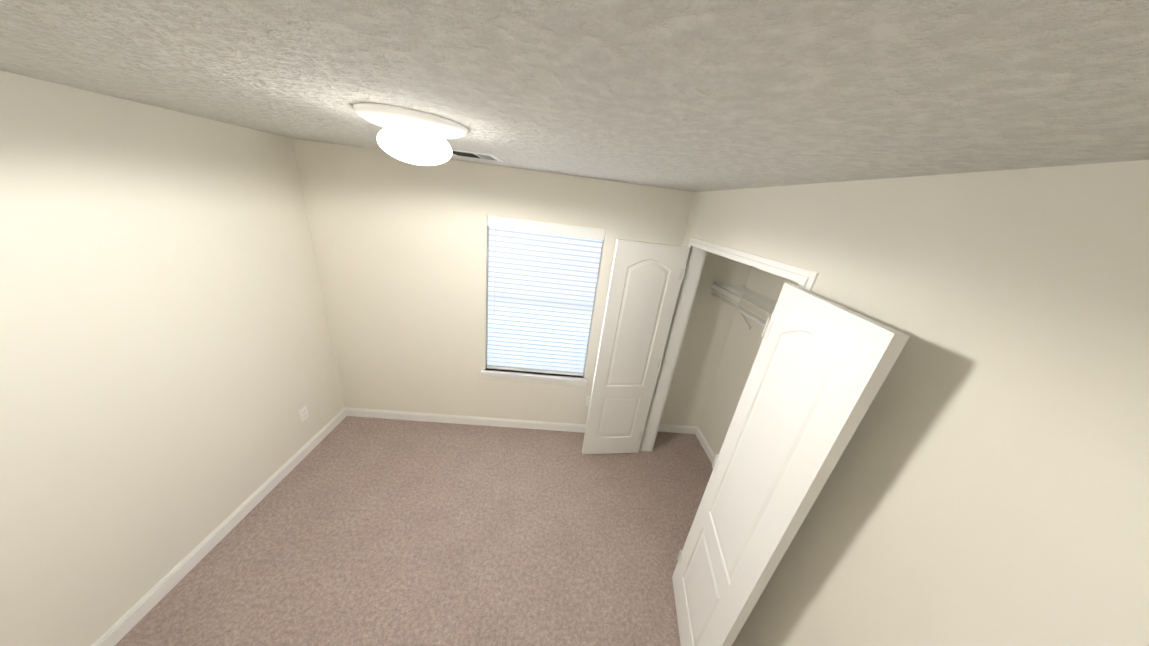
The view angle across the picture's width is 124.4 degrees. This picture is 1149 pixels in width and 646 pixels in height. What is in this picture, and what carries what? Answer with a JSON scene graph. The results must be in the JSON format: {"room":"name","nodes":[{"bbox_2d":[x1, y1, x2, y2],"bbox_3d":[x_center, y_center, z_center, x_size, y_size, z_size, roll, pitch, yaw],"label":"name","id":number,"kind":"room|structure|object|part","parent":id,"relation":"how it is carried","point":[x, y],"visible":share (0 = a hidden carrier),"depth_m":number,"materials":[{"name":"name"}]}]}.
{"room":"empty bedroom","nodes":[
{"label":"empty bedroom","id":0,"kind":"room"},
{"bbox_2d":[0,70,344,645],"bbox_3d":[-2.172,0.319,1.314,0.110,2.440,3.220,6,22,-4],"label":"wall","id":1,"kind":"structure","parent":0,"point":[168,369],"depth_m":1.45,"materials":[{"name":"beige paint"}]},
{"bbox_2d":[91,408,346,645],"bbox_3d":[-2.247,1.426,1.701,0.014,0.095,2.900,6,22,-4],"label":"baseboard","id":2,"kind":"structure","parent":1,"relation":"attached to","point":[126,623],"depth_m":1.83,"materials":[{"name":"white wood"}]},
{"bbox_2d":[299,405,308,421],"bbox_3d":[-2.246,0.754,2.515,0.007,0.115,0.070,6,22,-4],"label":"outlet","id":3,"kind":"object","parent":1,"relation":"attached to","point":[303,411],"visible":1,"depth_m":2.51,"materials":[{"name":"white plastic"}]},
{"bbox_2d":[115,416,712,645],"bbox_3d":[-0.397,1.929,1.237,3.934,0.060,4.680,6,22,-4],"label":"floor","id":4,"kind":"structure","parent":0,"point":[355,531],"depth_m":2.05,"materials":[{"name":"carpet"}]},
{"bbox_2d":[292,138,694,424],"bbox_3d":[-0.628,-0.086,2.829,3.103,2.440,0.210,6,22,-4],"label":"wall","id":5,"kind":"structure","parent":0,"point":[401,249],"depth_m":2.52,"materials":[{"name":"beige paint"}]},
{"bbox_2d":[344,407,585,432],"bbox_3d":[-0.817,1.033,3.151,2.993,0.095,0.014,6,22,-4],"label":"baseboard","id":6,"kind":"structure","parent":5,"relation":"attached to","point":[440,418],"depth_m":3.12,"materials":[{"name":"white wood"}]},
{"bbox_2d":[480,215,605,385],"bbox_3d":[-0.309,-0.144,2.785,1.030,1.505,0.230,6,22,-4],"label":"window","id":7,"kind":"structure","parent":5,"relation":"in","point":[542,279],"depth_m":2.72,"materials":[{"name":"white plastic"}]},
{"bbox_3d":[-0.392,0.524,3.013,1.030,0.085,0.160,6,22,-4],"label":"sill","id":8,"kind":"part","parent":7,"relation":"part of","materials":[{"name":"white wood"}]},
{"bbox_2d":[586,396,590,405],"bbox_3d":[0.155,0.797,3.095,0.070,0.115,0.007,6,22,-4],"label":"outlet","id":9,"kind":"object","parent":5,"relation":"attached to","point":[588,400],"visible":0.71,"depth_m":3.09,"materials":[{"name":"white plastic"}]},
{"bbox_2d":[0,0,1148,191],"bbox_3d":[-0.104,-0.379,0.321,3.934,0.060,4.680,6,22,-4],"label":"ceiling","id":10,"kind":"structure","parent":0,"point":[699,95],"depth_m":0.49,"materials":[{"name":"white paint"}]},
{"bbox_2d":[353,103,467,165],"bbox_3d":[-0.532,-0.605,1.017,0.330,0.132,0.330,6,22,-4],"label":"ceiling light fixture","id":11,"kind":"object","parent":10,"relation":"attached to","point":[411,136],"visible":1,"depth_m":0.93,"materials":[{"name":"white glass"}]},
{"bbox_2d":[452,149,503,161],"bbox_3d":[-0.595,-0.982,1.776,0.305,0.006,0.300,6,22,-4],"label":"ceiling vent","id":12,"kind":"object","parent":10,"relation":"in","point":[474,155],"visible":0.88,"depth_m":1.76,"materials":[{"name":"white metal"}]},
{"bbox_2d":[660,251,751,426],"bbox_3d":[1.268,0.080,3.018,0.721,2.440,0.110,6,22,-4],"label":"wall","id":13,"kind":"structure","parent":0,"point":[709,325],"depth_m":3.00,"materials":[{"name":"beige paint"}]},
{"bbox_2d":[658,424,697,433],"bbox_3d":[1.078,1.180,3.386,0.611,0.095,0.014,6,22,-4],"label":"baseboard","id":14,"kind":"structure","parent":13,"relation":"attached to","point":[677,429],"depth_m":3.38,"materials":[{"name":"white wood"}]},
{"bbox_2d":[698,267,798,455],"bbox_3d":[1.609,0.534,1.984,0.110,2.440,2.170,6,22,-4],"label":"wall","id":15,"kind":"structure","parent":0,"point":[741,350],"depth_m":2.81,"materials":[{"name":"beige paint"}]},
{"bbox_2d":[695,427,715,463],"bbox_3d":[1.408,1.590,2.459,0.014,0.095,2.060,6,22,-4],"label":"baseboard","id":16,"kind":"structure","parent":15,"relation":"attached to","point":[705,445],"depth_m":3.19,"materials":[{"name":"white wood"}]},
{"bbox_2d":[711,282,776,329],"bbox_3d":[1.440,0.174,1.892,0.310,0.332,2.058,6,22,-4],"label":"wire closet shelf","id":17,"kind":"object","parent":15,"relation":"attached to","point":[758,306],"visible":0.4,"depth_m":2.44,"materials":[{"name":"white metal"}]},
{"bbox_2d":[682,160,1148,645],"bbox_3d":[0.911,0.658,1.448,0.110,2.440,3.010,6,22,-4],"label":"wall","id":18,"kind":"structure","parent":0,"point":[987,483],"depth_m":0.71,"materials":[{"name":"beige paint"}]},
{"bbox_2d":[582,239,689,453],"bbox_3d":[0.473,0.342,2.629,0.571,2.030,0.035,3,22,-11],"label":"closet door","id":19,"kind":"structure","parent":18,"relation":"in","point":[644,287],"depth_m":2.53,"materials":[{"name":"white paint"}]},
{"bbox_2d":[639,269,685,439],"bbox_3d":[0.747,0.360,2.659,0.040,1.690,0.012,3,22,-11],"label":"closet door hinges","id":20,"kind":"object","parent":18,"relation":"attached to","point":[681,277],"visible":1,"depth_m":2.65,"materials":[{"name":"white metal"}]},
{"bbox_2d":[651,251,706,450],"bbox_3d":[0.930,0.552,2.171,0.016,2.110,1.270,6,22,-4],"label":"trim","id":21,"kind":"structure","parent":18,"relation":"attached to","point":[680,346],"depth_m":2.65,"materials":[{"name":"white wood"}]},
{"bbox_2d":[677,318,773,563],"bbox_3d":[0.768,0.764,1.648,0.012,1.690,0.040,10,22,6],"label":"closet door hinges","id":22,"kind":"object","parent":18,"relation":"attached to","point":[767,327],"visible":1,"depth_m":1.38,"materials":[{"name":"white metal"}]},
{"bbox_2d":[639,237,818,450],"bbox_3d":[0.866,0.564,2.174,0.114,2.070,1.190,6,22,-4],"label":"door frame","id":23,"kind":"structure","parent":18,"relation":"attached to","point":[693,269],"depth_m":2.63,"materials":[{"name":"white wood"}]},
{"bbox_2d":[672,283,909,645],"bbox_3d":[0.745,0.867,1.393,0.035,2.030,0.571,10,22,6],"label":"closet door","id":24,"kind":"structure","parent":18,"relation":"in","point":[821,369],"depth_m":1.17,"materials":[{"name":"white paint"}]}
]}

